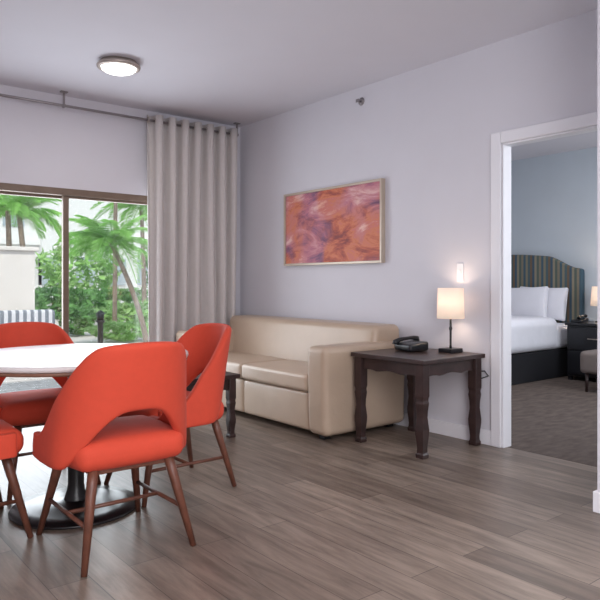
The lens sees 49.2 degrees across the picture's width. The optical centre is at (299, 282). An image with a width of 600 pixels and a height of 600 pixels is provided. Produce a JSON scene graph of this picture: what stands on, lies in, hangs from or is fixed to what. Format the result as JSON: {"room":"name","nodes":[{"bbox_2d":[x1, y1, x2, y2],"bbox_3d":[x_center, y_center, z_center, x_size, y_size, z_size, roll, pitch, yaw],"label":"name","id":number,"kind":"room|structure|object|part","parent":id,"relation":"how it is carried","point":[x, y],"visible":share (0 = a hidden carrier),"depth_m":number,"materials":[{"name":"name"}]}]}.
{"room":"hotel room","nodes":[
{"label":"hotel room","id":0,"kind":"room"},
{"bbox_2d":[0,84,239,314],"bbox_3d":[-2.770,-0.260,5.185,5.400,2.720,0.150,0,0,-39],"label":"wall","id":1,"kind":"structure","parent":0,"point":[46,145],"depth_m":5.73,"materials":[{"name":"white paint"}]},
{"bbox_2d":[0,183,146,334],"bbox_3d":[-2.064,0.140,5.742,1.900,1.920,0.130,0,0,-39],"label":"window","id":2,"kind":"structure","parent":1,"relation":"in","point":[65,194],"depth_m":5.70,"materials":[{"name":"brown metal"}]},
{"bbox_3d":[-2.415,0.155,5.497,0.945,1.830,0.040,0,0,-39],"label":"sash","id":3,"kind":"part","parent":2,"relation":"part of","materials":[{"name":"brown metal"}]},
{"bbox_3d":[-1.708,0.155,5.998,0.925,1.830,0.040,0,0,-39],"label":"sash","id":4,"kind":"part","parent":2,"relation":"part of","materials":[{"name":"brown metal"}]},
{"bbox_2d":[0,0,596,160],"bbox_3d":[0.957,-1.695,3.631,9.450,0.150,8.250,0,0,-39],"label":"ceiling","id":5,"kind":"structure","parent":0,"point":[227,62],"depth_m":4.47,"materials":[{"name":"paint"}]},
{"bbox_2d":[96,56,140,75],"bbox_3d":[-1.328,-1.577,4.807,0.314,0.087,0.314,0,0,-39],"label":"ceiling light","id":6,"kind":"object","parent":5,"relation":"attached to","point":[113,65],"visible":1,"depth_m":4.72,"materials":[{"name":"white glass"}]},
{"bbox_2d":[101,63,135,75],"bbox_3d":[-1.328,-1.556,4.807,0.252,0.045,0.252,0,0,-39],"label":"diffuser","id":7,"kind":"object","parent":6,"relation":"attached to","point":[118,69],"depth_m":4.75,"materials":[{"name":"white glass"}]},
{"bbox_2d":[0,90,239,136],"bbox_3d":[-1.824,-1.552,5.688,3.105,0.136,0.040,0,0,-39],"label":"curtain rod","id":8,"kind":"object","parent":5,"relation":"attached to","point":[63,105],"visible":0.88,"depth_m":5.64,"materials":[{"name":"grey metal"}]},
{"bbox_2d":[147,115,237,341],"bbox_3d":[-1.023,-0.235,6.332,0.970,2.630,0.110,0,0,-39],"label":"curtain","id":9,"kind":"object","parent":8,"relation":"hanging from","point":[192,173],"visible":0.79,"depth_m":6.30,"materials":[{"name":"fabric"}]},
{"bbox_2d":[0,376,599,599],"bbox_3d":[0.957,1.150,3.631,9.250,0.100,8.050,0,0,-39],"label":"floor","id":10,"kind":"structure","parent":0,"point":[307,516],"depth_m":3.01,"materials":[{"name":"brown wood"}]},
{"bbox_2d":[0,419,33,538],"bbox_3d":[-1.539,0.667,2.831,0.614,0.873,0.593,0,0,-39],"label":"dining chair","id":11,"kind":"object","parent":10,"relation":"on","point":[11,438],"visible":1,"depth_m":2.81,"materials":[{"name":"red fabric"}]},
{"bbox_3d":[-1.471,0.914,3.138,0.042,0.380,0.146,0,0,12],"label":"leg","id":12,"kind":"part","parent":11,"relation":"part of","materials":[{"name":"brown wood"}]},
{"bbox_3d":[-1.571,0.480,2.806,0.545,0.510,0.594,0,0,-39],"label":"backrest","id":13,"kind":"part","parent":11,"relation":"part of","materials":[{"name":"red fabric"}]},
{"bbox_3d":[-1.508,0.680,2.856,0.460,0.141,0.515,0,0,-39],"label":"seat","id":14,"kind":"part","parent":11,"relation":"part of","materials":[{"name":"red fabric"}]},
{"bbox_3d":[-1.225,0.914,2.833,0.146,0.380,0.042,0,0,1],"label":"leg","id":15,"kind":"part","parent":11,"relation":"part of","materials":[{"name":"brown wood"}]},
{"bbox_2d":[0,322,100,500],"bbox_3d":[-1.466,0.667,3.674,0.593,0.873,0.614,0,0,-39],"label":"dining chair","id":16,"kind":"object","parent":10,"relation":"on","point":[28,408],"visible":0.35,"depth_m":3.63,"materials":[{"name":"red fabric"}]},
{"bbox_3d":[-1.464,0.914,3.359,0.042,0.380,0.146,0,0,1],"label":"leg","id":17,"kind":"part","parent":16,"relation":"part of","materials":[{"name":"brown wood"}]},
{"bbox_3d":[-1.441,0.680,3.643,0.515,0.141,0.460,0,0,-39],"label":"seat","id":18,"kind":"part","parent":16,"relation":"part of","materials":[{"name":"red fabric"}]},
{"bbox_3d":[-1.446,0.745,3.649,0.340,0.027,0.355,0,0,-39],"label":"seat frame","id":19,"kind":"part","parent":16,"relation":"part of","materials":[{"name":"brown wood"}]},
{"bbox_3d":[-1.492,0.480,3.705,0.594,0.510,0.545,0,0,-39],"label":"backrest","id":20,"kind":"part","parent":16,"relation":"part of","materials":[{"name":"red fabric"}]},
{"bbox_2d":[0,343,187,529],"bbox_3d":[-1.099,0.723,3.220,1.090,0.755,1.090,0,0,-39],"label":"dining table","id":21,"kind":"object","parent":10,"relation":"on","point":[57,360],"visible":0.54,"depth_m":3.12,"materials":[{"name":"laminate"}]},
{"bbox_2d":[33,341,195,576],"bbox_3d":[-0.775,0.667,2.786,0.593,0.873,0.614,0,0,-39],"label":"dining chair","id":22,"kind":"object","parent":10,"relation":"on","point":[83,430],"visible":1,"depth_m":2.57,"materials":[{"name":"red fabric"}]},
{"bbox_3d":[-1.082,0.914,2.854,0.146,0.380,0.042,0,0,12],"label":"leg","id":23,"kind":"part","parent":22,"relation":"part of","materials":[{"name":"brown wood"}]},
{"bbox_3d":[-0.811,0.914,2.518,0.042,0.380,0.146,0,0,1],"label":"leg","id":24,"kind":"part","parent":22,"relation":"part of","materials":[{"name":"brown wood"}]},
{"bbox_3d":[-0.750,0.480,2.755,0.594,0.510,0.545,0,0,-39],"label":"backrest","id":25,"kind":"part","parent":22,"relation":"part of","materials":[{"name":"red fabric"}]},
{"bbox_3d":[-0.796,0.745,2.811,0.340,0.027,0.355,0,0,-39],"label":"seat frame","id":26,"kind":"part","parent":22,"relation":"part of","materials":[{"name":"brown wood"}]},
{"bbox_3d":[-0.800,0.680,2.817,0.515,0.141,0.460,0,0,-39],"label":"seat","id":27,"kind":"part","parent":22,"relation":"part of","materials":[{"name":"red fabric"}]},
{"bbox_3d":[-0.777,0.914,3.100,0.042,0.380,0.146,0,0,1],"label":"leg","id":28,"kind":"part","parent":22,"relation":"part of","materials":[{"name":"brown wood"}]},
{"bbox_3d":[-0.506,0.914,2.764,0.146,0.380,0.042,0,0,12],"label":"leg","id":29,"kind":"part","parent":22,"relation":"part of","materials":[{"name":"brown wood"}]},
{"bbox_2d":[104,323,236,506],"bbox_3d":[-0.683,0.667,3.586,0.614,0.873,0.593,0,0,-39],"label":"dining chair","id":30,"kind":"object","parent":10,"relation":"on","point":[207,344],"visible":0.59,"depth_m":3.50,"materials":[{"name":"red fabric"}]},
{"bbox_3d":[-0.998,0.914,3.584,0.146,0.380,0.042,0,0,1],"label":"leg","id":31,"kind":"part","parent":30,"relation":"part of","materials":[{"name":"brown wood"}]},
{"bbox_3d":[-0.752,0.914,3.279,0.042,0.380,0.146,0,0,12],"label":"leg","id":32,"kind":"part","parent":30,"relation":"part of","materials":[{"name":"brown wood"}]},
{"bbox_3d":[-0.715,0.680,3.561,0.460,0.141,0.515,0,0,-39],"label":"seat","id":33,"kind":"part","parent":30,"relation":"part of","materials":[{"name":"red fabric"}]},
{"bbox_3d":[-0.662,0.914,3.855,0.042,0.380,0.146,0,0,12],"label":"leg","id":34,"kind":"part","parent":30,"relation":"part of","materials":[{"name":"brown wood"}]},
{"bbox_3d":[-0.652,0.480,3.611,0.545,0.510,0.594,0,0,-39],"label":"backrest","id":35,"kind":"part","parent":30,"relation":"part of","materials":[{"name":"red fabric"}]},
{"bbox_3d":[-0.416,0.914,3.550,0.146,0.380,0.042,0,0,1],"label":"leg","id":36,"kind":"part","parent":30,"relation":"part of","materials":[{"name":"brown wood"}]},
{"bbox_2d":[186,371,239,437],"bbox_3d":[-0.978,0.875,4.890,0.600,0.450,1.020,0,0,-39],"label":"coffee table","id":37,"kind":"object","parent":10,"relation":"on","point":[230,378],"visible":0.19,"depth_m":4.67,"materials":[{"name":"brown wood"}]},
{"bbox_3d":[-0.494,0.889,4.689,0.056,0.422,0.056,0,0,-39],"label":"leg","id":38,"kind":"part","parent":37,"relation":"part of","materials":[{"name":"brown wood"}]},
{"bbox_2d":[176,315,403,439],"bbox_3d":[-0.172,0.708,5.541,0.849,0.785,2.129,0,0,-39],"label":"sofa","id":39,"kind":"object","parent":10,"relation":"on","point":[298,372],"visible":0.78,"depth_m":4.92,"materials":[{"name":"beige leather"}]},
{"bbox_3d":[-0.773,0.750,6.280,0.842,0.626,0.222,0,0,-39],"label":"armrest","id":40,"kind":"part","parent":39,"relation":"part of","materials":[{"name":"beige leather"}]},
{"bbox_3d":[-0.685,0.915,5.666,0.110,0.270,0.835,0,0,-39],"label":"panel","id":41,"kind":"part","parent":39,"relation":"part of","materials":[{"name":"beige leather"}]},
{"bbox_2d":[226,352,285,377],"bbox_3d":[-0.518,0.712,5.801,0.588,0.136,0.835,0,0,-39],"label":"seat cushion","id":42,"kind":"object","parent":39,"relation":"on","point":[235,361],"depth_m":5.61,"materials":[{"name":"beige leather"}]},
{"bbox_2d":[242,360,307,390],"bbox_3d":[0.010,0.712,5.148,0.588,0.136,0.835,0,0,-39],"label":"seat cushion","id":43,"kind":"object","parent":39,"relation":"on","point":[281,375],"depth_m":5.01,"materials":[{"name":"beige leather"}]},
{"bbox_3d":[-0.158,0.915,5.013,0.110,0.270,0.835,0,0,-39],"label":"panel","id":44,"kind":"part","parent":39,"relation":"part of","materials":[{"name":"beige leather"}]},
{"bbox_3d":[0.024,0.520,5.699,0.346,0.410,2.000,0,0,-39],"label":"backrest","id":45,"kind":"part","parent":39,"relation":"part of","materials":[{"name":"beige leather"}]},
{"bbox_3d":[0.424,0.750,4.797,0.842,0.626,0.222,0,0,-39],"label":"armrest","id":46,"kind":"part","parent":39,"relation":"part of","materials":[{"name":"beige leather"}]},
{"bbox_2d":[351,348,484,459],"bbox_3d":[0.805,0.790,4.504,0.640,0.620,0.650,0,0,-39],"label":"side table","id":47,"kind":"object","parent":10,"relation":"on","point":[418,366],"visible":0.96,"depth_m":4.40,"materials":[{"name":"brown wood"}]},
{"bbox_3d":[0.422,0.804,4.549,0.066,0.592,0.066,0,0,-39],"label":"leg","id":48,"kind":"part","parent":47,"relation":"part of","materials":[{"name":"brown wood"}]},
{"bbox_2d":[392,336,427,351],"bbox_3d":[0.789,0.428,4.645,0.237,0.098,0.190,0,0,-29],"label":"telephone","id":49,"kind":"object","parent":47,"relation":"on","point":[413,345],"visible":1,"depth_m":4.60,"materials":[{"name":"black plastic"}]},
{"bbox_3d":[0.842,0.804,4.888,0.066,0.592,0.066,0,0,-39],"label":"leg","id":50,"kind":"part","parent":47,"relation":"part of","materials":[{"name":"brown wood"}]},
{"bbox_3d":[0.767,0.804,4.121,0.066,0.592,0.066,0,0,-39],"label":"leg","id":51,"kind":"part","parent":47,"relation":"part of","materials":[{"name":"brown wood"}]},
{"bbox_2d":[437,288,464,352],"bbox_3d":[1.044,0.258,4.550,0.188,0.445,0.188,0,0,-21],"label":"table lamp","id":52,"kind":"object","parent":47,"relation":"on","point":[450,301],"visible":1,"depth_m":4.48,"materials":[{"name":"white fabric"}]},
{"bbox_3d":[1.044,0.140,4.550,0.188,0.210,0.188,0,0,-39],"label":"lamp shade","id":53,"kind":"part","parent":52,"relation":"part of","materials":[{"name":"fabric"}]},
{"bbox_3d":[1.188,0.804,4.460,0.066,0.592,0.066,0,0,-39],"label":"leg","id":54,"kind":"part","parent":47,"relation":"part of","materials":[{"name":"brown wood"}]},
{"bbox_2d":[511,255,584,384],"bbox_3d":[2.038,0.365,8.056,1.970,1.470,2.000,0,0,-39],"label":"bed","id":55,"kind":"object","parent":10,"relation":"on","point":[538,344],"visible":0.27,"depth_m":7.62,"materials":[{"name":"white fabric"}]},
{"bbox_2d":[511,286,548,316],"bbox_3d":[2.764,0.250,8.128,0.164,0.422,0.652,0,0,-41],"label":"pillow","id":56,"kind":"object","parent":55,"relation":"on","point":[531,301],"visible":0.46,"depth_m":7.99,"materials":[{"name":"white fabric"}]},
{"bbox_2d":[511,315,556,353],"bbox_3d":[1.824,0.580,7.884,1.420,0.400,1.970,0,0,-39],"label":"duvet","id":57,"kind":"object","parent":55,"relation":"on","point":[529,334],"depth_m":7.26,"materials":[{"name":"white fabric"}]},
{"bbox_2d":[520,286,568,320],"bbox_3d":[2.994,0.250,8.121,0.166,0.416,0.647,0,0,-36],"label":"pillow","id":58,"kind":"object","parent":55,"relation":"on","point":[557,297],"visible":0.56,"depth_m":7.91,"materials":[{"name":"white fabric"}]},
{"bbox_3d":[2.011,0.625,8.034,1.860,0.300,1.920,0,0,-39],"label":"mattress","id":59,"kind":"part","parent":55,"relation":"part of","materials":[{"name":"white fabric"}]},
{"bbox_3d":[2.773,0.365,8.650,0.080,1.470,2.000,0,0,-39],"label":"headboard","id":60,"kind":"part","parent":55,"relation":"part of","materials":[{"name":"fabric"}]},
{"bbox_2d":[565,321,596,379],"bbox_3d":[3.450,0.775,7.384,0.596,0.650,0.700,0,0,-39],"label":"nightstand","id":61,"kind":"object","parent":10,"relation":"on","point":[581,337],"visible":0.74,"depth_m":7.37,"materials":[{"name":"dark espresso wood"}]},
{"bbox_2d":[571,314,588,322],"bbox_3d":[3.207,0.403,7.522,0.181,0.093,0.120,0,0,-39],"label":"telephone","id":62,"kind":"object","parent":61,"relation":"on","point":[579,319],"visible":1,"depth_m":7.48,"materials":[{"name":"black plastic"}]},
{"bbox_3d":[3.248,0.625,7.221,0.015,0.250,0.620,0,0,-39],"label":"drawer","id":63,"kind":"part","parent":61,"relation":"part of","materials":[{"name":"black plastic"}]},
{"bbox_3d":[3.248,0.895,7.221,0.015,0.250,0.620,0,0,-39],"label":"drawer","id":64,"kind":"part","parent":61,"relation":"part of","materials":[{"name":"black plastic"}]},
{"bbox_2d":[590,286,596,322],"bbox_3d":[3.442,0.245,7.455,0.260,0.410,0.260,0,0,-39],"label":"bedside lamp","id":65,"kind":"object","parent":61,"relation":"on","point":[594,288],"visible":0.73,"depth_m":7.42,"materials":[{"name":"beige fabric"}]},
{"bbox_3d":[3.442,0.150,7.455,0.260,0.220,0.260,0,0,-39],"label":"lamp shade","id":66,"kind":"part","parent":65,"relation":"part of","materials":[{"name":"fabric"}]},
{"bbox_2d":[580,349,596,391],"bbox_3d":[3.193,0.890,6.585,0.500,0.420,0.560,0,0,-39],"label":"upholstered stool","id":67,"kind":"object","parent":10,"relation":"on","point":[588,359],"visible":0.88,"depth_m":6.58,"materials":[{"name":"beige fabric"}]},
{"bbox_3d":[2.899,1.000,6.631,0.037,0.200,0.037,0,0,29],"label":"leg","id":68,"kind":"part","parent":67,"relation":"part of","materials":[{"name":"brown wood"}]},
{"bbox_3d":[3.193,0.800,6.585,0.500,0.239,0.560,0,0,-39],"label":"seat","id":69,"kind":"part","parent":67,"relation":"part of","materials":[{"name":"beige fabric"}]},
{"bbox_2d":[240,9,596,430],"bbox_3d":[1.593,-0.260,4.144,0.085,2.720,8.050,0,0,-39],"label":"wall","id":70,"kind":"structure","parent":0,"point":[427,130],"depth_m":4.93,"materials":[{"name":"white paint"}]},
{"bbox_2d":[284,178,384,265],"bbox_3d":[0.262,-0.495,5.691,0.045,0.670,1.270,0,0,-39],"label":"painting","id":71,"kind":"object","parent":70,"relation":"attached to","point":[340,224],"visible":1,"depth_m":5.62},
{"bbox_2d":[356,97,363,105],"bbox_3d":[0.489,-1.500,5.406,0.050,0.068,0.068,0,0,-39],"label":"sprinkler","id":72,"kind":"object","parent":70,"relation":"attached to","point":[360,101],"visible":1,"depth_m":5.40,"materials":[{"name":"grey metal"}]},
{"bbox_2d":[393,413,490,445],"bbox_3d":[0.668,1.050,5.210,0.016,0.100,4.129,0,0,-39],"label":"baseboard","id":73,"kind":"structure","parent":70,"relation":"attached to","point":[445,428],"depth_m":4.68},
{"bbox_2d":[457,263,463,281],"bbox_3d":[1.131,-0.075,4.639,0.013,0.130,0.056,0,0,-39],"label":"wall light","id":74,"kind":"object","parent":70,"relation":"attached to","point":[460,266],"visible":1,"depth_m":4.63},
{"bbox_2d":[491,112,596,447],"bbox_3d":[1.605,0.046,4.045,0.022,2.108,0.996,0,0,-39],"label":"trim","id":75,"kind":"structure","parent":70,"relation":"attached to","point":[590,119],"depth_m":4.38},
{"bbox_2d":[511,147,596,320],"bbox_3d":[3.842,-0.260,7.501,0.100,2.720,5.650,0,0,-39],"label":"wall","id":76,"kind":"structure","parent":0,"point":[554,196],"depth_m":8.18,"materials":[{"name":"blue paint"}]},
{"bbox_2d":[597,0,599,491],"bbox_3d":[1.910,-0.260,3.119,0.710,2.720,0.655,0,0,-39],"label":"wall partition","id":77,"kind":"structure","parent":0,"point":[598,1],"depth_m":3.15,"materials":[{"name":"white paint"}]},
{"bbox_2d":[593,490,599,513],"bbox_3d":[1.899,1.050,3.120,0.726,0.100,0.671,0,0,-39],"label":"baseboard","id":78,"kind":"structure","parent":77,"relation":"attached to","point":[596,495],"depth_m":3.14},
{"label":"outside","id":79,"kind":"structure","parent":0,"visible":0},
{"bbox_2d":[0,306,142,393],"bbox_3d":[-7.392,1.245,23.493,42.000,0.110,34.150,0,0,-39],"label":"paving","id":80,"kind":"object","parent":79,"point":[10,384],"visible":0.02,"depth_m":8.01,"materials":[{"name":"grey concrete"}]},
{"bbox_2d":[0,246,38,310],"bbox_3d":[-4.904,0.315,9.342,2.200,1.710,0.400,0,0,-39],"label":"wall","id":81,"kind":"structure","parent":80,"relation":"on","point":[17,264],"depth_m":9.73,"materials":[{"name":"beige paint"}]},
{"bbox_2d":[0,309,54,323],"bbox_3d":[-3.689,0.775,8.999,0.840,0.790,0.660,0,0,-39],"label":"lounge seat","id":82,"kind":"object","parent":80,"relation":"on","point":[48,315],"visible":0.28,"depth_m":9.15,"materials":[{"name":"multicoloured fabric"}]},
{"bbox_2d":[0,194,57,245],"bbox_3d":[-6.651,-0.504,14.941,2.074,3.351,1.989,0,0,30],"label":"palm tree","id":83,"kind":"object","parent":80,"relation":"on","point":[8,205],"visible":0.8,"depth_m":14.93,"materials":[{"name":"green plant"}]},
{"bbox_2d":[0,195,61,246],"bbox_3d":[-8.598,-0.883,20.121,3.006,4.112,2.869,0,0,-1],"label":"palm tree","id":84,"kind":"object","parent":80,"relation":"on","point":[43,213],"visible":0.28,"depth_m":20.07,"materials":[{"name":"green plant"}]},
{"bbox_2d":[35,289,47,309],"bbox_3d":[-5.768,0.641,14.099,0.743,1.058,0.928,0,0,-39],"label":"shrub","id":85,"kind":"object","parent":80,"relation":"on","point":[41,305],"visible":0.14,"depth_m":14.03,"materials":[{"name":"green plant"}]},
{"bbox_2d":[0,195,147,305],"bbox_3d":[-14.786,-1.965,32.657,30.000,6.270,2.600,0,0,-39],"label":"building","id":86,"kind":"structure","parent":80,"relation":"on","point":[76,207],"depth_m":33.60,"materials":[{"name":"white paint"}]},
{"bbox_2d":[55,301,96,334],"bbox_3d":[-4.998,0.780,14.745,1.000,0.780,0.946,0,0,-39],"label":"shrub","id":87,"kind":"object","parent":80,"relation":"on","point":[87,319],"visible":0.74,"depth_m":14.57,"materials":[{"name":"green plant"}]},
{"bbox_2d":[35,228,126,306],"bbox_3d":[-8.426,-0.513,25.513,3.670,3.366,2.772,0,0,-39],"label":"tree","id":88,"kind":"object","parent":80,"relation":"on","point":[106,279],"visible":0.56,"depth_m":24.89,"materials":[{"name":"green plant"}]},
{"bbox_2d":[35,285,147,316],"bbox_3d":[-7.013,0.577,23.292,13.270,1.185,1.809,0,0,-39],"label":"hedge","id":89,"kind":"object","parent":80,"relation":"on","point":[98,297],"visible":0.18,"depth_m":22.54,"materials":[{"name":"green plant"}]},
{"bbox_2d":[96,310,104,342],"bbox_3d":[-3.579,0.830,11.761,0.170,0.680,0.170,0,0,-39],"label":"garden light","id":90,"kind":"object","parent":80,"relation":"on","point":[100,320],"visible":0.92,"depth_m":11.71,"materials":[{"name":"black plastic"}]},
{"bbox_3d":[-3.579,0.920,11.761,0.160,0.500,0.160,0,0,-39],"label":"post","id":91,"kind":"part","parent":90,"relation":"part of","materials":[{"name":"black plastic"}]},
{"bbox_2d":[53,215,148,341],"bbox_3d":[-3.395,-0.035,11.716,1.808,2.425,1.786,0,0,22],"label":"palm tree","id":92,"kind":"object","parent":80,"relation":"on","point":[98,236],"visible":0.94,"depth_m":11.47,"materials":[{"name":"green plant"}]},
{"bbox_2d":[80,318,148,341],"bbox_3d":[-3.588,0.938,13.321,1.819,0.464,1.071,0,0,-39],"label":"shrub","id":93,"kind":"object","parent":80,"relation":"on","point":[122,334],"visible":0.69,"depth_m":13.03,"materials":[{"name":"green plant"}]},
{"bbox_2d":[112,203,117,333],"bbox_3d":[-3.974,-1.509,14.323,2.712,5.359,2.600,0,0,-6],"label":"palm tree","id":94,"kind":"object","parent":80,"relation":"on","point":[115,208],"visible":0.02,"depth_m":14.28,"materials":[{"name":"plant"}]},
{"bbox_2d":[85,299,148,327],"bbox_3d":[-4.458,0.782,17.440,2.536,0.777,1.248,0,0,-39],"label":"shrub","id":95,"kind":"object","parent":80,"relation":"on","point":[125,307],"visible":0.36,"depth_m":17.05,"materials":[{"name":"green plant"}]},
{"bbox_2d":[91,201,147,318],"bbox_3d":[-4.828,-0.935,19.723,3.006,4.214,2.772,0,0,-39],"label":"palm tree","id":96,"kind":"object","parent":80,"relation":"on","point":[132,207],"visible":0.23,"depth_m":19.81,"materials":[{"name":"green plant"}]},
{"bbox_2d":[137,248,147,285],"bbox_3d":[-5.517,-0.717,29.028,3.422,3.773,2.932,0,0,-39],"label":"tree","id":97,"kind":"object","parent":80,"relation":"on","point":[146,258],"visible":0.02,"depth_m":28.42,"materials":[{"name":"green plant"}]}
]}

